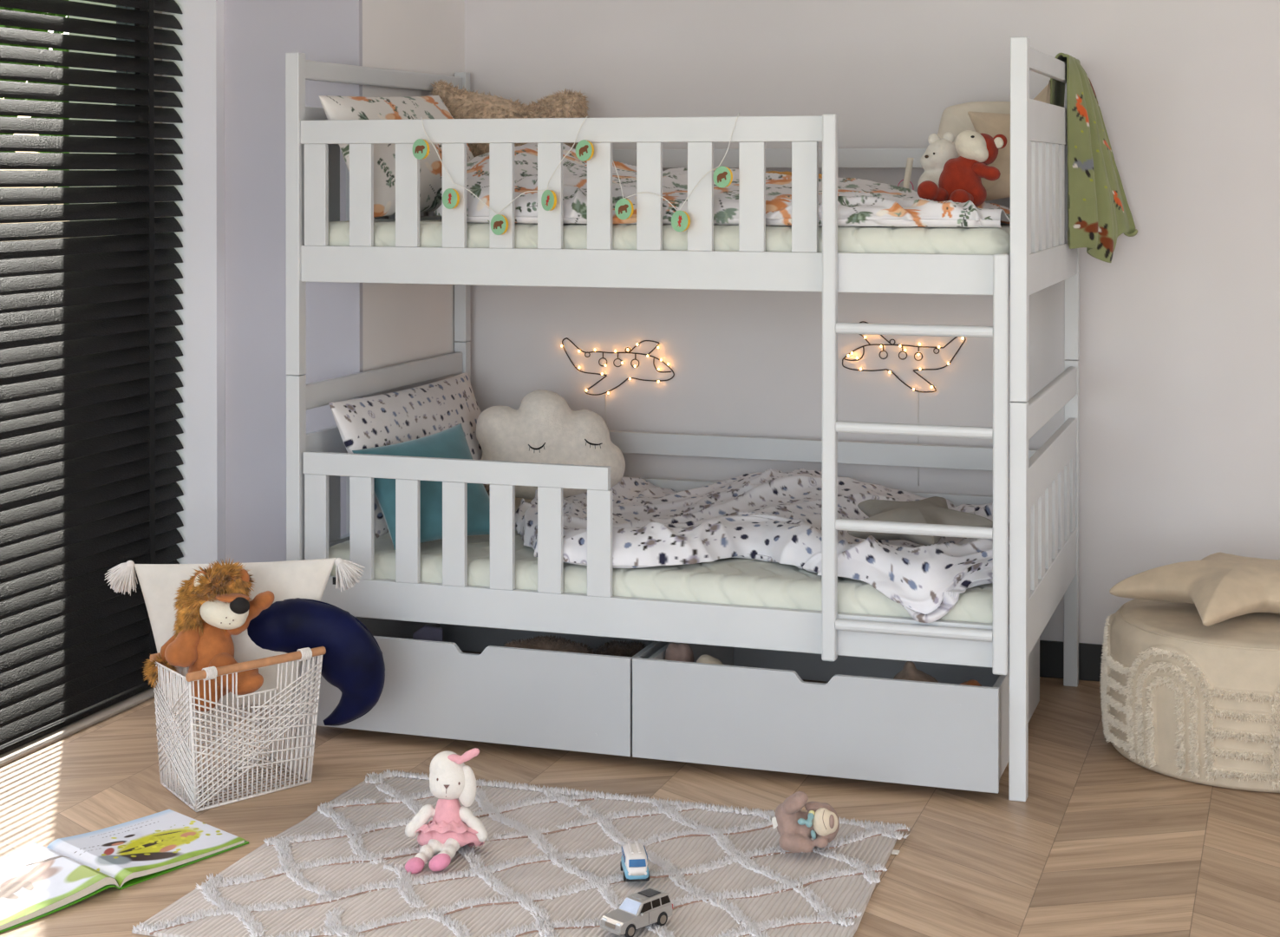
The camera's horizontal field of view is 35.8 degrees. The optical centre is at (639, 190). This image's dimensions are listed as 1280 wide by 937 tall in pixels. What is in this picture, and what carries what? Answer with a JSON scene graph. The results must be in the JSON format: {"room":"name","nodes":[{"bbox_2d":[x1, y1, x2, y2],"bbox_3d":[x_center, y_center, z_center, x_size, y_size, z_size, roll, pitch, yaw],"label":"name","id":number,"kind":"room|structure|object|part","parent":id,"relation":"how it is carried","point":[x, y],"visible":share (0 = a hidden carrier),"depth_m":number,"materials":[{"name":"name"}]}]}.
{"room":"bedroom","nodes":[
{"label":"bedroom","id":0,"kind":"room"},
{"bbox_2d":[68,0,162,237],"bbox_3d":[-1.502,0.035,5.913,0.278,2.750,0.280,0,1,19],"label":"trim","id":1,"kind":"structure","parent":0,"point":[79,1],"depth_m":5.79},
{"bbox_2d":[224,0,362,562],"bbox_3d":[-1.001,0.037,5.713,0.435,2.750,0.020,0,1,19],"label":"wall","id":2,"kind":"structure","parent":0,"point":[258,34],"depth_m":5.73,"materials":[{"name":"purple paint"}]},
{"bbox_2d":[0,686,161,766],"bbox_3d":[-2.423,1.438,2.562,0.127,0.010,6.794,0,1,19],"label":"trim","id":3,"kind":"structure","parent":2,"relation":"attached to","point":[7,757],"depth_m":5.20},
{"bbox_2d":[162,0,225,563],"bbox_3d":[-1.274,0.036,5.866,0.180,2.750,0.225,0,1,19],"label":"trim","id":4,"kind":"structure","parent":2,"relation":"attached to","point":[202,362],"depth_m":5.75,"materials":[{"name":"white paint"}]},
{"bbox_2d":[362,0,464,397],"bbox_3d":[-0.746,0.033,6.124,0.215,2.750,0.922,0,1,19],"label":"wall","id":5,"kind":"structure","parent":0,"point":[402,323],"depth_m":5.95,"materials":[{"name":"paint"}]},
{"bbox_2d":[0,676,1279,936],"bbox_3d":[0.273,1.506,2.174,5.960,0.120,7.782,0,1,19],"label":"floor","id":6,"kind":"structure","parent":0,"point":[1101,842],"depth_m":4.51,"materials":[{"name":"brown wood"}]},
{"bbox_2d":[0,809,248,932],"bbox_3d":[-1.172,1.410,4.155,0.305,0.037,0.733,0,1,37],"label":"open picture book","id":7,"kind":"object","parent":6,"relation":"on","point":[37,880],"visible":1,"depth_m":4.16,"materials":[{"name":"white paper"}]},
{"bbox_2d":[150,646,326,811],"bbox_3d":[-0.964,1.256,4.752,0.425,0.329,0.291,-1,1,-43],"label":"rope basket","id":8,"kind":"object","parent":6,"relation":"on","point":[171,743],"visible":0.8,"depth_m":4.66,"materials":[{"name":"white fabric"}]},
{"bbox_3d":[-1.034,1.117,4.864,0.372,0.020,0.020,-1,1,-44],"label":"wooden rod","id":9,"kind":"part","parent":8,"relation":"part of","materials":[{"name":"brown wood"}]},
{"bbox_2d":[142,558,274,711],"bbox_3d":[-1.037,1.052,4.721,0.320,0.361,0.191,0,1,19],"label":"lion","id":10,"kind":"object","parent":8,"relation":"in","point":[213,605],"visible":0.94,"depth_m":4.66},
{"bbox_3d":[-1.073,1.067,4.684,0.080,0.109,0.098,0,1,19],"label":"arm","id":11,"kind":"part","parent":10,"relation":"part of"},
{"bbox_3d":[-0.950,1.138,4.686,0.135,0.097,0.098,0,1,19],"label":"leg","id":12,"kind":"part","parent":10,"relation":"part of","materials":[{"name":"orange fabric"}]},
{"bbox_3d":[-0.925,1.003,4.723,0.107,0.098,0.059,0,1,-4],"label":"arm","id":13,"kind":"part","parent":10,"relation":"part of"},
{"bbox_2d":[104,557,365,711],"bbox_3d":[-0.998,1.089,4.872,0.633,0.359,0.136,0,1,-3],"label":"pillow","id":14,"kind":"object","parent":8,"relation":"in","point":[305,578],"visible":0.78,"depth_m":4.86,"materials":[{"name":"white fabric"}]},
{"bbox_3d":[-0.895,1.107,4.637,0.372,0.020,0.020,-1,1,-44],"label":"wooden rod","id":15,"kind":"part","parent":8,"relation":"part of","materials":[{"name":"brown wood"}]},
{"bbox_2d":[247,597,385,725],"bbox_3d":[-0.811,1.155,4.854,0.372,0.314,0.112,0,1,-2],"label":"cushion","id":16,"kind":"object","parent":8,"relation":"in","point":[353,662],"visible":0.81,"depth_m":4.82,"materials":[{"name":"blue fabric"}]},
{"bbox_2d":[300,616,668,756],"bbox_3d":[-0.322,1.280,5.406,0.906,0.271,0.830,0,1,19],"label":"storage drawer","id":17,"kind":"object","parent":6,"relation":"on","point":[468,685],"visible":0.57,"depth_m":4.99,"materials":[{"name":"white paint"}]},
{"bbox_3d":[-0.731,1.271,5.553,0.016,0.220,0.813,0,1,19],"label":"panel","id":18,"kind":"part","parent":17,"relation":"part of","materials":[{"name":"white paint"}]},
{"bbox_2d":[412,625,443,640],"bbox_3d":[-0.594,1.298,5.569,0.087,0.150,0.020,0,1,0],"label":"folded cloth","id":19,"kind":"object","parent":17,"relation":"in","point":[426,632],"visible":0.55,"depth_m":5.56,"materials":[{"name":"purple fabric"}]},
{"bbox_3d":[-0.321,1.377,5.407,0.853,0.006,0.796,0,1,19],"label":"drawer","id":20,"kind":"part","parent":17,"relation":"part of","materials":[{"name":"white wood"}]},
{"bbox_3d":[-0.191,1.270,5.791,0.853,0.218,0.016,0,1,19],"label":"panel","id":21,"kind":"part","parent":17,"relation":"part of","materials":[{"name":"white paint"}]},
{"bbox_2d":[503,634,594,653],"bbox_3d":[-0.244,1.241,5.198,0.291,0.146,0.154,0,1,4],"label":"plush toy","id":22,"kind":"object","parent":17,"relation":"in","point":[549,643],"visible":0.17,"depth_m":5.17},
{"bbox_2d":[591,639,646,656],"bbox_3d":[-0.051,1.227,5.089,0.170,0.143,0.162,0,1,19],"label":"plush toy","id":23,"kind":"object","parent":17,"relation":"in","point":[614,648],"visible":0.2,"depth_m":5.08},
{"bbox_3d":[0.094,1.274,5.275,0.016,0.220,0.813,0,1,19],"label":"panel","id":24,"kind":"part","parent":17,"relation":"part of","materials":[{"name":"white paint"}]},
{"bbox_2d":[131,769,909,936],"bbox_3d":[-0.180,1.419,4.106,1.361,0.032,1.090,0,1,19],"label":"rug","id":25,"kind":"object","parent":6,"relation":"on","point":[547,864],"visible":0.84,"depth_m":4.10,"materials":[{"name":"fabric"}]},
{"bbox_2d":[404,747,487,873],"bbox_3d":[-0.434,1.307,4.214,0.161,0.237,0.217,0,1,34],"label":"plush bunny","id":26,"kind":"object","parent":25,"relation":"on","point":[453,826],"visible":1,"depth_m":4.22,"materials":[{"name":"pink fabric"}]},
{"bbox_2d":[620,840,649,881],"bbox_3d":[-0.011,1.388,4.098,0.053,0.058,0.106,0,1,-6],"label":"van","id":27,"kind":"object","parent":25,"relation":"on","point":[634,858],"visible":1,"depth_m":4.06,"materials":[{"name":"blue paint"}]},
{"bbox_2d":[600,887,672,936],"bbox_3d":[-0.007,1.389,3.813,0.146,0.060,0.069,-1,1,-45],"label":"suv","id":28,"kind":"object","parent":25,"relation":"on","point":[649,905],"visible":1,"depth_m":3.80,"materials":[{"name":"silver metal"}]},
{"bbox_2d":[605,920,615,928],"bbox_3d":[-0.057,1.395,3.764,0.003,0.007,0.026,-1,1,-45],"label":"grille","id":29,"kind":"object","parent":28,"relation":"attached to","point":[609,924],"depth_m":3.76,"materials":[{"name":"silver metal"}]},
{"bbox_2d":[771,790,839,852],"bbox_3d":[0.355,1.345,4.239,0.146,0.124,0.105,0,1,-2],"label":"plush animal","id":30,"kind":"object","parent":25,"relation":"on","point":[796,827],"visible":1,"depth_m":4.21},
{"bbox_2d":[285,36,1079,801],"bbox_3d":[0.159,0.525,5.436,1.934,1.780,1.148,0,1,19],"label":"bunk bed","id":31,"kind":"object","parent":6,"relation":"on","point":[1044,481],"visible":0.8,"depth_m":4.99,"materials":[{"name":"white paint"}]},
{"bbox_3d":[-0.909,0.061,5.228,0.040,0.849,0.040,0,1,19],"label":"post","id":32,"kind":"part","parent":31,"relation":"part of","materials":[{"name":"white paint"}]},
{"bbox_3d":[-0.909,0.952,5.237,0.040,0.930,0.040,0,1,19],"label":"post","id":33,"kind":"part","parent":31,"relation":"part of","materials":[{"name":"white paint"}]},
{"bbox_3d":[-0.480,0.718,5.091,0.853,0.058,0.022,0,1,19],"label":"guard rail","id":34,"kind":"part","parent":31,"relation":"part of","materials":[{"name":"white paint"}]},
{"bbox_3d":[-0.561,0.051,6.259,0.040,0.849,0.040,0,1,19],"label":"post","id":35,"kind":"part","parent":31,"relation":"part of","materials":[{"name":"white paint"}]},
{"bbox_3d":[-0.561,0.942,6.268,0.040,0.930,0.040,0,1,19],"label":"post","id":36,"kind":"part","parent":31,"relation":"part of","materials":[{"name":"white paint"}]},
{"bbox_3d":[-0.221,-0.152,4.995,1.412,0.062,0.022,0,1,19],"label":"guard rail","id":37,"kind":"part","parent":31,"relation":"part of","materials":[{"name":"white paint"}]},
{"bbox_2d":[412,112,739,235],"bbox_3d":[-0.168,-0.038,4.964,0.867,0.301,0.078,0,1,19],"label":"garland","id":38,"kind":"object","parent":31,"relation":"hanging from","point":[584,149],"visible":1,"depth_m":4.94,"materials":[{"name":"green"}]},
{"bbox_3d":[-0.010,0.195,4.931,1.854,0.095,0.024,0,1,19],"label":"rail","id":39,"kind":"part","parent":31,"relation":"part of","materials":[{"name":"white paint"}]},
{"bbox_3d":[-0.010,1.066,4.939,1.854,0.100,0.024,0,1,19],"label":"rail","id":40,"kind":"part","parent":31,"relation":"part of","materials":[{"name":"white paint"}]},
{"bbox_2d":[328,492,1009,624],"bbox_3d":[0.162,1.006,5.453,1.850,0.117,1.056,0,1,19],"label":"mattress","id":41,"kind":"object","parent":31,"relation":"on","point":[734,580],"visible":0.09,"depth_m":4.94,"materials":[{"name":"white fabric"}]},
{"bbox_2d":[328,372,489,537],"bbox_3d":[-0.617,0.737,5.685,0.176,0.352,0.920,0,1,19],"label":"patterned pillow","id":42,"kind":"object","parent":41,"relation":"on","point":[436,407],"visible":0.38,"depth_m":5.56,"materials":[{"name":"fabric"}]},
{"bbox_2d":[352,423,489,549],"bbox_3d":[-0.567,0.794,5.317,0.374,0.289,0.212,-1,1,-43],"label":"velvet cushion","id":43,"kind":"object","parent":41,"relation":"on","point":[451,442],"visible":0.54,"depth_m":5.30,"materials":[{"name":"teal fabric"}]},
{"bbox_2d":[476,389,625,499],"bbox_3d":[-0.266,0.756,5.882,0.444,0.329,0.178,0,1,0],"label":"cushion","id":44,"kind":"object","parent":41,"relation":"on","point":[544,428],"visible":0.75,"depth_m":5.82,"materials":[{"name":"white fabric"}]},
{"bbox_2d":[515,467,1009,622],"bbox_3d":[0.334,0.910,5.361,1.450,0.208,1.120,0,1,19],"label":"duvet","id":45,"kind":"object","parent":41,"relation":"on","point":[771,515],"visible":0.75,"depth_m":5.08,"materials":[{"name":"fabric"}]},
{"bbox_2d":[847,496,992,545],"bbox_3d":[0.727,0.852,5.112,0.373,0.094,0.379,0,1,19],"label":"cushion","id":46,"kind":"object","parent":45,"relation":"on","point":[931,510],"visible":0.76,"depth_m":5.06,"materials":[{"name":"grey fabric"}]},
{"bbox_2d":[328,215,1010,254],"bbox_3d":[0.162,0.137,5.444,1.849,0.116,1.056,0,1,19],"label":"mattress","id":47,"kind":"object","parent":31,"relation":"on","point":[851,238],"visible":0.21,"depth_m":4.87,"materials":[{"name":"white fabric"}]},
{"bbox_2d":[318,95,474,217],"bbox_3d":[-0.646,-0.105,5.521,0.218,0.349,0.702,0,1,23],"label":"patterned pillow","id":48,"kind":"object","parent":47,"relation":"on","point":[430,107],"visible":0.46,"depth_m":5.38,"materials":[{"name":"fabric"}]},
{"bbox_2d":[434,143,1010,227],"bbox_3d":[0.284,-0.033,5.386,1.535,0.228,1.028,0,1,19],"label":"duvet","id":49,"kind":"object","parent":47,"relation":"on","point":[860,202],"visible":0.49,"depth_m":5.03,"materials":[{"name":"fabric"}]},
{"bbox_2d":[429,79,589,156],"bbox_3d":[-0.395,-0.188,6.003,0.489,0.304,0.186,0,1,2],"label":"fluffy cushion","id":50,"kind":"object","parent":49,"relation":"on","point":[460,103],"visible":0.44,"depth_m":5.95,"materials":[{"name":"beige fur"}]},
{"bbox_2d":[897,157,914,189],"bbox_3d":[0.720,-0.033,5.363,0.045,0.112,0.022,0,1,0],"label":"tag","id":51,"kind":"object","parent":49,"relation":"on","point":[910,160],"visible":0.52,"depth_m":5.36,"materials":[{"name":"beige fabric"}]},
{"bbox_2d":[917,131,959,187],"bbox_3d":[0.776,-0.057,5.157,0.106,0.191,0.117,0,1,19],"label":"plush bear","id":52,"kind":"object","parent":49,"relation":"on","point":[939,151],"visible":0.66,"depth_m":5.13},
{"bbox_2d":[917,130,1006,206],"bbox_3d":[0.812,-0.055,5.045,0.239,0.198,0.140,0,1,-28],"label":"plush toy","id":53,"kind":"object","parent":49,"relation":"on","point":[959,180],"visible":0.97,"depth_m":5.02,"materials":[{"name":"red fabric"}]},
{"bbox_3d":[0.879,-0.049,5.041,0.077,0.048,0.050,0,1,19],"label":"arm","id":54,"kind":"part","parent":53,"relation":"part of"},
{"bbox_2d":[937,101,1010,156],"bbox_3d":[0.962,-0.117,5.613,0.264,0.271,0.125,0,1,1],"label":"cushion","id":55,"kind":"object","parent":49,"relation":"on","point":[955,119],"visible":0.22,"depth_m":5.58,"materials":[{"name":"fabric"}]},
{"bbox_2d":[967,79,1050,201],"bbox_3d":[0.988,-0.128,5.333,0.212,0.343,0.202,0,1,19],"label":"cushion","id":56,"kind":"object","parent":49,"relation":"on","point":[992,124],"visible":0.2,"depth_m":5.29,"materials":[{"name":"beige fabric"}]},
{"bbox_3d":[0.337,-0.097,5.956,1.854,0.058,0.022,0,1,19],"label":"rail","id":57,"kind":"part","parent":31,"relation":"part of","materials":[{"name":"white paint"}]},
{"bbox_3d":[0.337,0.911,5.965,1.854,0.058,0.022,0,1,19],"label":"rail","id":58,"kind":"part","parent":31,"relation":"part of","materials":[{"name":"white paint"}]},
{"bbox_3d":[0.337,0.774,5.964,1.854,0.065,0.022,0,1,19],"label":"rail","id":59,"kind":"part","parent":31,"relation":"part of","materials":[{"name":"white paint"}]},
{"bbox_3d":[0.886,0.958,4.631,0.040,0.930,0.040,0,1,19],"label":"post","id":60,"kind":"part","parent":31,"relation":"part of","materials":[{"name":"white paint"}]},
{"bbox_3d":[0.886,0.067,4.623,0.040,0.849,0.040,0,1,19],"label":"post","id":61,"kind":"part","parent":31,"relation":"part of","materials":[{"name":"white paint"}]},
{"bbox_3d":[1.234,0.948,5.662,0.040,0.930,0.040,0,1,19],"label":"post","id":62,"kind":"part","parent":31,"relation":"part of","materials":[{"name":"white paint"}]},
{"bbox_3d":[1.234,0.057,5.654,0.040,0.849,0.040,0,1,19],"label":"post","id":63,"kind":"part","parent":31,"relation":"part of","materials":[{"name":"white paint"}]},
{"bbox_2d":[1050,52,1137,262],"bbox_3d":[1.255,-0.087,5.480,0.215,0.573,0.333,0,1,19],"label":"fleece blanket","id":64,"kind":"object","parent":31,"relation":"hanging from","point":[1099,212],"visible":0.79,"depth_m":5.39,"materials":[{"name":"green fabric"}]},
{"bbox_2d":[632,637,1039,793],"bbox_3d":[0.537,1.283,5.116,0.894,0.271,0.830,0,1,19],"label":"storage drawer","id":65,"kind":"object","parent":6,"relation":"on","point":[846,716],"visible":0.84,"depth_m":4.74,"materials":[{"name":"white paint"}]},
{"bbox_2d":[664,642,694,662],"bbox_3d":[0.097,1.222,5.027,0.098,0.151,0.115,0,1,19],"label":"plush toy","id":66,"kind":"object","parent":65,"relation":"in","point":[681,651],"visible":0.28,"depth_m":5.00,"materials":[{"name":"pink fabric"}]},
{"bbox_3d":[0.133,1.274,5.262,0.016,0.220,0.813,0,1,19],"label":"panel","id":67,"kind":"part","parent":65,"relation":"part of","materials":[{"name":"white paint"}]},
{"bbox_2d":[696,653,723,664],"bbox_3d":[0.178,1.212,4.960,0.078,0.102,0.077,0,1,19],"label":"plush toy","id":68,"kind":"object","parent":65,"relation":"in","point":[706,658],"visible":0.21,"depth_m":4.94,"materials":[{"name":"beige fabric"}]},
{"bbox_3d":[0.537,1.380,5.118,0.841,0.006,0.796,0,1,19],"label":"drawer","id":69,"kind":"part","parent":65,"relation":"part of","materials":[{"name":"grey wood"}]},
{"bbox_3d":[0.667,1.272,5.502,0.841,0.218,0.016,0,1,19],"label":"panel","id":70,"kind":"part","parent":65,"relation":"part of","materials":[{"name":"white paint"}]},
{"bbox_2d":[893,660,939,682],"bbox_3d":[0.678,1.213,4.836,0.126,0.131,0.135,0,1,19],"label":"plush toy","id":71,"kind":"object","parent":65,"relation":"in","point":[909,671],"visible":0.32,"depth_m":4.81,"materials":[{"name":"brown fabric"}]},
{"bbox_2d":[960,679,982,685],"bbox_3d":[0.780,1.228,4.768,0.108,0.107,0.116,0,1,19],"label":"plush toy","id":72,"kind":"object","parent":65,"relation":"in","point":[972,682],"visible":0.12,"depth_m":4.75,"materials":[{"name":"orange fabric"}]},
{"bbox_3d":[0.946,1.276,4.987,0.016,0.220,0.813,0,1,19],"label":"panel","id":73,"kind":"part","parent":65,"relation":"part of","materials":[{"name":"white paint"}]},
{"bbox_2d":[1098,598,1279,792],"bbox_3d":[1.550,1.238,5.006,0.760,0.360,0.751,0,1,19],"label":"pouf","id":74,"kind":"object","parent":6,"relation":"on","point":[1183,697],"visible":0.93,"depth_m":4.75,"materials":[{"name":"fabric"}]},
{"bbox_2d":[1109,552,1279,626],"bbox_3d":[1.499,0.994,5.004,0.610,0.120,0.625,0,1,19],"label":"cushion","id":75,"kind":"object","parent":74,"relation":"on","point":[1222,586],"visible":1,"depth_m":4.92,"materials":[{"name":"beige fabric"}]},
{"bbox_2d":[464,0,1279,644],"bbox_3d":[1.890,0.038,5.616,5.105,2.750,0.200,0,1,19],"label":"wall","id":76,"kind":"structure","parent":0,"point":[1179,359],"depth_m":5.84,"materials":[{"name":"paint"}]},
{"bbox_2d":[561,337,674,423],"bbox_3d":[-0.070,0.607,6.166,0.373,0.289,0.016,0,1,19],"label":"wall light","id":77,"kind":"object","parent":76,"relation":"attached to","point":[562,344],"visible":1,"depth_m":6.16,"materials":[{"name":"brown metal"}]},
{"bbox_2d":[842,320,966,474],"bbox_3d":[0.781,0.632,5.880,0.371,0.485,0.016,0,1,19],"label":"wall light","id":78,"kind":"object","parent":76,"relation":"attached to","point":[865,336],"visible":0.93,"depth_m":5.88,"materials":[{"name":"brown metal"}]},
{"bbox_2d":[1039,640,1103,681],"bbox_3d":[2.284,1.363,5.382,4.000,0.105,0.014,0,1,19],"label":"baseboard","id":79,"kind":"structure","parent":76,"relation":"attached to","point":[1051,652],"depth_m":5.73,"materials":[{"name":"black"}]},
{"bbox_3d":[-2.604,-1.158,2.599,0.300,0.300,6.795,0,1,19],"label":"wall window","id":80,"kind":"structure","parent":0,"visible":0},
{"bbox_2d":[0,0,183,754],"bbox_3d":[-1.768,0.193,4.483,0.058,2.436,2.675,0,1,19],"label":"blind","id":81,"kind":"object","parent":80,"relation":"hanging from","point":[89,458],"visible":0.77,"depth_m":5.29,"materials":[{"name":"black wood"}]},
{"bbox_3d":[-1.768,1.403,4.494,0.049,0.016,2.675,0,1,19],"label":"rail","id":82,"kind":"part","parent":81,"relation":"part of","materials":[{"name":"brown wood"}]},
{"bbox_2d":[116,5,149,235],"bbox_3d":[-2.533,0.203,2.558,0.070,2.420,6.739,0,1,19],"label":"window","id":83,"kind":"structure","parent":80,"relation":"attached to","point":[117,6],"depth_m":5.70,"materials":[{"name":"clear glass"}]},
{"label":"outside","id":84,"kind":"structure","parent":0,"visible":0},
{"bbox_3d":[-14.788,1.612,12.543,29.070,0.170,55.000,0,1,19],"label":"ground","id":85,"kind":"structure","parent":84,"visible":0},
{"bbox_2d":[0,0,69,152],"bbox_3d":[-4.857,-0.316,13.672,2.287,3.666,3.006,0,1,19],"label":"tree","id":86,"kind":"object","parent":85,"relation":"on","point":[1,8],"visible":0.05,"depth_m":13.84,"materials":[{"name":"green plant"}]},
{"bbox_2d":[37,117,69,204],"bbox_3d":[-4.541,-0.801,18.500,1.978,4.806,2.404,0,1,-37],"label":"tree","id":87,"kind":"object","parent":85,"relation":"on","point":[53,117],"visible":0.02,"depth_m":18.35,"materials":[{"name":"green plant"}]}
]}

